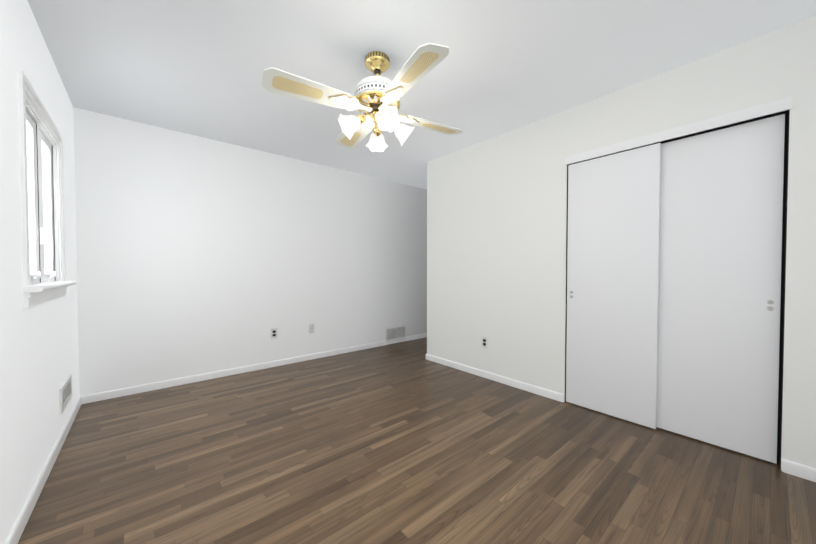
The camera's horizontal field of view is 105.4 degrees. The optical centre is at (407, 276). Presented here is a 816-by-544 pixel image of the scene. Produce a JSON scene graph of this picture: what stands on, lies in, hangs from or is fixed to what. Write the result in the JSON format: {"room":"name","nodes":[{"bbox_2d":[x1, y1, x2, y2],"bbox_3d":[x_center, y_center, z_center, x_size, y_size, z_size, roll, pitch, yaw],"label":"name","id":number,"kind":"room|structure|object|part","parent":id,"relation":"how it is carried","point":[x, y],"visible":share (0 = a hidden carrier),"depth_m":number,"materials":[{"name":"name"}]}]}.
{"room":"empty bedroom","nodes":[
{"label":"empty bedroom","id":0,"kind":"room"},
{"bbox_2d":[0,0,78,543],"bbox_3d":[-1.422,-0.125,0.908,0.150,2.440,4.500,-1,2,-40],"label":"wall","id":1,"kind":"structure","parent":0,"point":[39,361],"depth_m":1.44,"materials":[{"name":"white paint"}]},
{"bbox_2d":[5,395,84,543],"bbox_3d":[-1.360,1.060,0.985,0.013,0.068,4.200,-1,2,-40],"label":"baseboard","id":2,"kind":"structure","parent":1,"relation":"attached to","point":[18,528],"depth_m":1.56,"materials":[{"name":"white wood"}]},
{"bbox_2d":[17,70,76,307],"bbox_3d":[-2.066,-0.398,1.739,0.173,1.068,0.952,-1,2,-40],"label":"casement window","id":3,"kind":"structure","parent":1,"relation":"in","point":[42,194],"depth_m":1.71,"materials":[{"name":"white wood"}]},
{"bbox_3d":[-2.067,-0.401,1.726,0.006,0.785,0.608,-1,2,-40],"label":"glass","id":4,"kind":"part","parent":3,"relation":"part of","materials":[{"name":"glass"}]},
{"bbox_2d":[59,374,71,413],"bbox_3d":[-2.327,0.793,2.114,0.012,0.160,0.360,-1,2,-40],"label":"air vent","id":5,"kind":"object","parent":1,"relation":"in","point":[65,392],"visible":1,"depth_m":2.09,"materials":[{"name":"white metal"}]},
{"bbox_2d":[73,107,426,395],"bbox_3d":[-1.049,-0.189,4.083,4.536,2.440,0.150,-1,2,-40],"label":"wall","id":6,"kind":"structure","parent":0,"point":[196,255],"depth_m":3.23,"materials":[{"name":"white paint"}]},
{"bbox_2d":[85,340,385,403],"bbox_3d":[-1.514,1.007,3.604,3.116,0.068,0.013,-1,2,-40],"label":"baseboard","id":7,"kind":"structure","parent":6,"relation":"attached to","point":[89,398],"depth_m":3.19,"materials":[{"name":"white wood"}]},
{"bbox_2d":[270,328,276,338],"bbox_3d":[-1.541,0.656,3.576,0.078,0.122,0.009,-1,2,-40],"label":"electrical outlet","id":8,"kind":"object","parent":6,"relation":"attached to","point":[273,333],"visible":1,"depth_m":3.57,"materials":[{"name":"white plastic"}]},
{"bbox_2d":[309,323,313,332],"bbox_3d":[-1.195,0.644,3.866,0.072,0.118,0.017,-1,2,-40],"label":"outlet plate","id":9,"kind":"object","parent":6,"relation":"attached to","point":[311,327],"visible":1,"depth_m":3.87,"materials":[{"name":"white plastic"}]},
{"bbox_2d":[386,325,405,340],"bbox_3d":[-0.182,0.863,4.741,0.390,0.190,0.011,-1,2,-40],"label":"air vent","id":10,"kind":"object","parent":6,"relation":"in","point":[397,332],"visible":1,"depth_m":4.74,"materials":[{"name":"white metal"}]},
{"bbox_2d":[406,333,426,340],"bbox_3d":[0.279,0.976,5.131,0.814,0.068,0.013,-1,2,-40],"label":"baseboard","id":11,"kind":"structure","parent":6,"relation":"attached to","point":[408,338],"depth_m":5.00,"materials":[{"name":"white wood"}]},
{"bbox_2d":[18,337,815,543],"bbox_3d":[0.304,1.115,2.405,4.686,0.100,4.500,-1,2,-40],"label":"floor","id":12,"kind":"structure","parent":0,"point":[405,442],"depth_m":1.72,"materials":[{"name":"brown wood"}]},
{"bbox_2d":[27,0,815,188],"bbox_3d":[0.304,-1.424,2.353,4.686,0.100,4.500,-1,2,-40],"label":"ceiling","id":13,"kind":"structure","parent":0,"point":[195,67],"depth_m":1.93,"materials":[{"name":"white paint"}]},
{"bbox_2d":[262,43,463,151],"bbox_3d":[-0.194,-1.108,1.962,0.998,0.516,0.998,0,1,15],"label":"ceiling fan","id":14,"kind":"object","parent":13,"relation":"hanging from","point":[376,98],"visible":1,"depth_m":1.83,"materials":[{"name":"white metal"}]},
{"bbox_3d":[-0.562,-1.044,1.747,0.465,0.006,0.176,-1,-10,-30],"label":"blade","id":15,"kind":"part","parent":14,"relation":"part of","materials":[{"name":"white wood"}]},
{"bbox_3d":[-0.339,-0.935,1.902,0.106,0.142,0.157,-37,15,-19],"label":"lamp shade","id":16,"kind":"part","parent":14,"relation":"part of","materials":[{"name":"white glass"}]},
{"bbox_3d":[-0.410,-1.056,2.332,0.176,0.006,0.465,12,-5,-30],"label":"blade","id":17,"kind":"part","parent":14,"relation":"part of","materials":[{"name":"white wood"}]},
{"bbox_3d":[-0.265,-0.976,1.942,0.127,0.072,0.064,-1,2,-40],"label":"light arm","id":18,"kind":"part","parent":14,"relation":"part of"},
{"bbox_3d":[-0.194,-0.970,1.965,0.104,0.187,0.104,-1,2,-40],"label":"hub stem","id":19,"kind":"part","parent":14,"relation":"part of","materials":[{"name":"gold metal"}]},
{"bbox_3d":[-0.211,-0.940,2.123,0.157,0.142,0.106,0,-33,-6],"label":"lamp shade","id":20,"kind":"part","parent":14,"relation":"part of","materials":[{"name":"white glass"}]},
{"bbox_3d":[-0.194,-1.077,1.962,0.290,0.031,0.290,-1,2,-40],"label":"motor dish","id":21,"kind":"part","parent":14,"relation":"part of","materials":[{"name":"gold metal"}]},
{"bbox_3d":[-0.133,-0.934,1.819,0.157,0.142,0.106,0,35,-22],"label":"lamp shade","id":22,"kind":"part","parent":14,"relation":"part of","materials":[{"name":"white glass"}]},
{"bbox_3d":[-0.041,-0.938,2.010,0.106,0.142,0.157,35,-8,-14],"label":"lamp shade","id":23,"kind":"part","parent":14,"relation":"part of","materials":[{"name":"white glass"}]},
{"bbox_3d":[0.022,-1.041,1.594,0.176,0.006,0.465,-13,8,-30],"label":"blade","id":24,"kind":"part","parent":14,"relation":"part of","materials":[{"name":"white wood"}]},
{"bbox_3d":[0.175,-1.052,2.179,0.465,0.006,0.176,-1,12,-30],"label":"blade","id":25,"kind":"part","parent":14,"relation":"part of","materials":[{"name":"white wood"}]},
{"bbox_2d":[427,16,815,470],"bbox_3d":[1.341,-0.160,2.651,0.115,2.440,3.270,-1,2,-40],"label":"wall","id":26,"kind":"structure","parent":0,"point":[496,235],"depth_m":2.66,"materials":[{"name":"white paint"}]},
{"bbox_2d":[482,336,487,348],"bbox_3d":[0.792,0.683,3.217,0.009,0.122,0.078,-1,2,-40],"label":"outlet","id":27,"kind":"object","parent":26,"relation":"attached to","point":[484,342],"visible":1,"depth_m":3.21,"materials":[{"name":"white plastic"}]},
{"bbox_2d":[425,354,563,401],"bbox_3d":[0.765,1.014,3.252,0.013,0.068,1.673,-1,2,-40],"label":"baseboard","id":28,"kind":"structure","parent":26,"relation":"attached to","point":[537,390],"depth_m":3.06,"materials":[{"name":"white wood"}]},
{"bbox_2d":[565,110,789,469],"bbox_3d":[1.753,-0.001,2.200,0.137,2.140,1.368,-1,2,-40],"label":"lining","id":29,"kind":"object","parent":26,"relation":"attached to","point":[783,278],"visible":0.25,"depth_m":1.80,"materials":[{"name":"black"}]},
{"bbox_2d":[566,143,660,428],"bbox_3d":[1.534,0.071,2.375,0.035,1.970,0.601,-1,2,-40],"label":"closet door","id":30,"kind":"structure","parent":29,"relation":"attached to","point":[613,248],"depth_m":2.33,"materials":[{"name":"white paint"}]},
{"bbox_2d":[565,96,792,164],"bbox_3d":[1.726,-0.947,2.160,0.116,0.063,1.186,-1,2,-40],"label":"header","id":31,"kind":"object","parent":29,"relation":"attached to","point":[762,110],"visible":0.96,"depth_m":1.99,"materials":[{"name":"white wood"}]},
{"bbox_2d":[657,114,784,463],"bbox_3d":[1.918,0.076,1.991,0.035,1.974,0.603,-1,2,-40],"label":"closet door","id":32,"kind":"structure","parent":29,"relation":"attached to","point":[721,222],"depth_m":1.93,"materials":[{"name":"white paint"}]},
{"bbox_2d":[767,300,773,310],"bbox_3d":[2.075,0.166,1.780,0.002,0.064,0.027,-1,2,-40],"label":"pulls","id":33,"kind":"object","parent":32,"relation":"attached to","point":[770,308],"visible":1,"depth_m":1.78,"materials":[{"name":"silver metal"}]},
{"bbox_2d":[782,459,815,481],"bbox_3d":[2.202,1.048,1.566,0.013,0.068,0.404,-1,2,-40],"label":"baseboard","id":34,"kind":"structure","parent":26,"relation":"attached to","point":[788,467],"depth_m":1.67,"materials":[{"name":"white wood"}]}
]}

